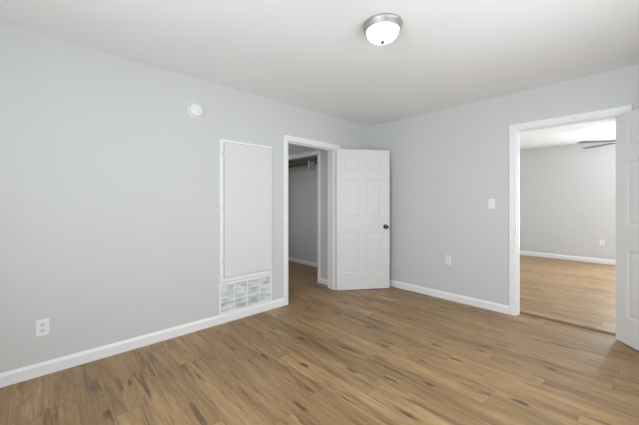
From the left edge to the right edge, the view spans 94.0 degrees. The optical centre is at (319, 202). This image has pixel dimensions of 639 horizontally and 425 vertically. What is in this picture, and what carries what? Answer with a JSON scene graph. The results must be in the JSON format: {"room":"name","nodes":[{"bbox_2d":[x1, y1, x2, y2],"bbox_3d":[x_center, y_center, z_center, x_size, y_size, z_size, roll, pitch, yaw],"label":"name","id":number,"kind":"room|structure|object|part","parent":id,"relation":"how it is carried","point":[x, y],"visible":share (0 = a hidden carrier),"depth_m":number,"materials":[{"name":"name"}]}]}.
{"room":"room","nodes":[
{"label":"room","id":0,"kind":"room"},
{"bbox_2d":[0,23,368,372],"bbox_3d":[-1.044,0.014,3.133,4.850,2.440,0.165,0,0,-43],"label":"wall","id":1,"kind":"structure","parent":0,"point":[109,184],"depth_m":2.42,"materials":[{"name":"grey paint"}]},
{"bbox_2d":[36,318,48,336],"bbox_3d":[-1.986,0.894,2.137,0.072,0.116,0.008,0,0,-43],"label":"wall outlet","id":2,"kind":"object","parent":1,"relation":"attached to","point":[42,326],"visible":1,"depth_m":2.13,"materials":[{"name":"white plastic"}]},
{"bbox_2d":[0,298,283,387],"bbox_3d":[-0.952,1.188,3.097,4.736,0.092,0.014,0,0,-43],"label":"baseboard","id":3,"kind":"structure","parent":1,"relation":"attached to","point":[18,375],"depth_m":2.46,"materials":[{"name":"white paint"}]},
{"bbox_2d":[187,102,203,118],"bbox_3d":[-1.182,-0.893,2.861,0.152,0.152,0.045,0,0,-43],"label":"smoke detector","id":4,"kind":"object","parent":1,"relation":"attached to","point":[195,110],"visible":1,"depth_m":2.84,"materials":[{"name":"white plastic"}]},
{"bbox_2d":[219,274,271,314],"bbox_3d":[-0.790,0.981,3.249,0.642,0.318,0.013,0,0,-43],"label":"air vent","id":5,"kind":"object","parent":1,"relation":"in","point":[236,295],"visible":1,"depth_m":3.23,"materials":[{"name":"white metal"}]},
{"bbox_2d":[219,139,271,282],"bbox_3d":[-0.781,0.081,3.247,0.638,1.465,0.027,0,0,-43],"label":"access panel","id":6,"kind":"object","parent":1,"relation":"attached to","point":[245,172],"visible":1,"depth_m":3.22,"materials":[{"name":"paint"}]},
{"bbox_2d":[284,135,339,305],"bbox_3d":[-0.132,0.206,3.984,0.972,2.056,0.201,0,0,-43],"label":"door frame","id":7,"kind":"structure","parent":1,"relation":"attached to","point":[291,140],"depth_m":4.22,"materials":[{"name":"white paint"}]},
{"bbox_2d":[335,149,389,289],"bbox_3d":[0.623,0.234,4.258,0.798,1.985,0.158,0,0,-9],"label":"door","id":8,"kind":"structure","parent":1,"relation":"in","point":[362,217],"depth_m":4.24,"materials":[{"name":"white paint"}]},
{"bbox_2d":[288,156,316,262],"bbox_3d":[-0.100,0.014,5.859,0.080,2.440,2.535,0,0,-43],"label":"wall","id":9,"kind":"structure","parent":0,"point":[302,184],"depth_m":6.06,"materials":[{"name":"grey paint"}]},
{"bbox_2d":[288,158,316,170],"bbox_3d":[-0.251,-0.680,5.651,0.425,0.178,2.435,0,0,-43],"label":"closet shelf","id":10,"kind":"object","parent":9,"relation":"attached to","point":[310,162],"visible":0.51,"depth_m":5.53,"materials":[{"name":"brown paint"}]},
{"bbox_3d":[-0.679,-0.641,5.880,0.052,0.052,1.516,0,0,-43],"label":"hanging rod","id":11,"kind":"part","parent":10,"relation":"part of","materials":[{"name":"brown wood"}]},
{"bbox_2d":[288,257,316,266],"bbox_3d":[-0.100,1.196,5.791,0.014,0.075,2.435,0,0,-43],"label":"baseboard","id":12,"kind":"structure","parent":9,"relation":"attached to","point":[289,258],"depth_m":6.04,"materials":[{"name":"white paint"}]},
{"bbox_2d":[288,144,327,279],"bbox_3d":[-0.596,0.014,5.328,0.100,2.440,2.435,0,0,-43],"label":"wall","id":13,"kind":"structure","parent":0,"point":[292,149],"depth_m":4.55,"materials":[{"name":"grey paint"}]},
{"bbox_2d":[288,150,319,282],"bbox_3d":[-0.545,0.203,5.261,0.118,2.062,1.727,0,0,-43],"label":"door frame","id":14,"kind":"structure","parent":13,"relation":"attached to","point":[315,152],"depth_m":4.64,"materials":[{"name":"white paint"}]},
{"bbox_2d":[320,278,327,284],"bbox_3d":[0.101,1.195,4.498,0.014,0.078,0.270,0,0,-43],"label":"baseboard","id":15,"kind":"structure","parent":13,"relation":"attached to","point":[322,281],"depth_m":4.53,"materials":[{"name":"white paint"}]},
{"bbox_2d":[0,255,638,424],"bbox_3d":[1.658,1.284,3.681,9.550,0.100,8.120,0,0,-43],"label":"floor","id":16,"kind":"structure","parent":0,"point":[392,355],"depth_m":2.26,"materials":[{"name":"brown wood"}]},
{"bbox_2d":[520,311,615,335],"bbox_3d":[2.530,1.226,3.058,0.065,0.015,0.803,0,0,-43],"label":"threshold","id":17,"kind":"object","parent":16,"relation":"on","point":[521,312],"visible":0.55,"depth_m":3.02,"materials":[{"name":"brown wood"}]},
{"bbox_2d":[0,0,638,126],"bbox_3d":[-0.632,-1.256,2.776,4.965,0.100,6.320,0,0,-43],"label":"ceiling","id":18,"kind":"structure","parent":0,"point":[318,56],"depth_m":2.27,"materials":[{"name":"paint"}]},
{"bbox_2d":[363,13,402,44],"bbox_3d":[0.428,-1.141,2.021,0.265,0.129,0.265,0,0,-43],"label":"ceiling light","id":19,"kind":"object","parent":18,"relation":"attached to","point":[383,28],"visible":1,"depth_m":1.95,"materials":[{"name":"white glass"}]},
{"bbox_2d":[369,64,638,305],"bbox_3d":[2.006,-0.016,3.502,0.115,2.500,3.785,0,0,-43],"label":"wall","id":20,"kind":"structure","parent":0,"point":[446,165],"depth_m":3.65,"materials":[{"name":"grey paint"}]},
{"bbox_2d":[446,255,450,264],"bbox_3d":[1.643,0.728,3.801,0.008,0.116,0.072,0,0,-43],"label":"wall outlet","id":21,"kind":"object","parent":20,"relation":"attached to","point":[448,258],"visible":1,"depth_m":3.80,"materials":[{"name":"white plastic"}]},
{"bbox_2d":[390,280,508,313],"bbox_3d":[1.981,1.188,3.435,0.014,0.092,3.520,0,0,-43],"label":"baseboard","id":22,"kind":"structure","parent":20,"relation":"attached to","point":[484,304],"depth_m":3.74,"materials":[{"name":"white paint"}]},
{"bbox_2d":[488,199,494,208],"bbox_3d":[1.981,0.008,3.432,0.016,0.116,0.072,0,0,-43],"label":"light switch","id":23,"kind":"object","parent":20,"relation":"attached to","point":[491,202],"visible":1,"depth_m":3.44,"materials":[{"name":"white plastic"}]},
{"bbox_2d":[509,105,632,315],"bbox_3d":[2.471,0.185,3.003,0.151,2.097,0.946,0,0,-43],"label":"door frame","id":24,"kind":"structure","parent":20,"relation":"attached to","point":[611,113],"depth_m":3.26,"materials":[{"name":"white paint"}]},
{"bbox_2d":[616,108,638,350],"bbox_3d":[2.642,0.220,2.302,0.158,2.012,0.798,0,0,7],"label":"door","id":25,"kind":"structure","parent":20,"relation":"in","point":[627,124],"depth_m":2.57,"materials":[{"name":"white paint"}]},
{"bbox_2d":[520,142,615,259],"bbox_3d":[6.081,-0.016,5.836,0.100,2.500,5.200,0,0,-43],"label":"wall","id":26,"kind":"structure","parent":0,"point":[568,192],"depth_m":6.48,"materials":[{"name":"grey paint"}]},
{"bbox_2d":[520,251,615,264],"bbox_3d":[6.040,1.188,5.798,0.014,0.092,5.000,0,0,-43],"label":"baseboard","id":27,"kind":"structure","parent":26,"relation":"attached to","point":[566,257],"depth_m":6.45,"materials":[{"name":"white paint"}]},
{"bbox_2d":[520,118,615,149],"bbox_3d":[4.449,-1.316,4.314,4.565,0.100,5.200,0,0,-43],"label":"ceiling","id":28,"kind":"structure","parent":0,"point":[603,130],"depth_m":5.51,"materials":[{"name":"paint"}]},
{"bbox_2d":[578,140,615,148],"bbox_3d":[4.821,-1.093,4.590,1.286,0.345,1.235,0,0,-43],"label":"ceiling fan","id":29,"kind":"object","parent":28,"relation":"hanging from","point":[606,140],"visible":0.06,"depth_m":4.74,"materials":[{"name":"white"}]},
{"bbox_3d":[4.360,-0.966,4.700,0.480,0.011,0.128,0,0,10],"label":"blade","id":30,"kind":"part","parent":29,"relation":"part of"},
{"bbox_3d":[4.723,-0.966,5.052,0.128,0.011,0.480,0,0,-8],"label":"blade","id":31,"kind":"part","parent":29,"relation":"part of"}
]}

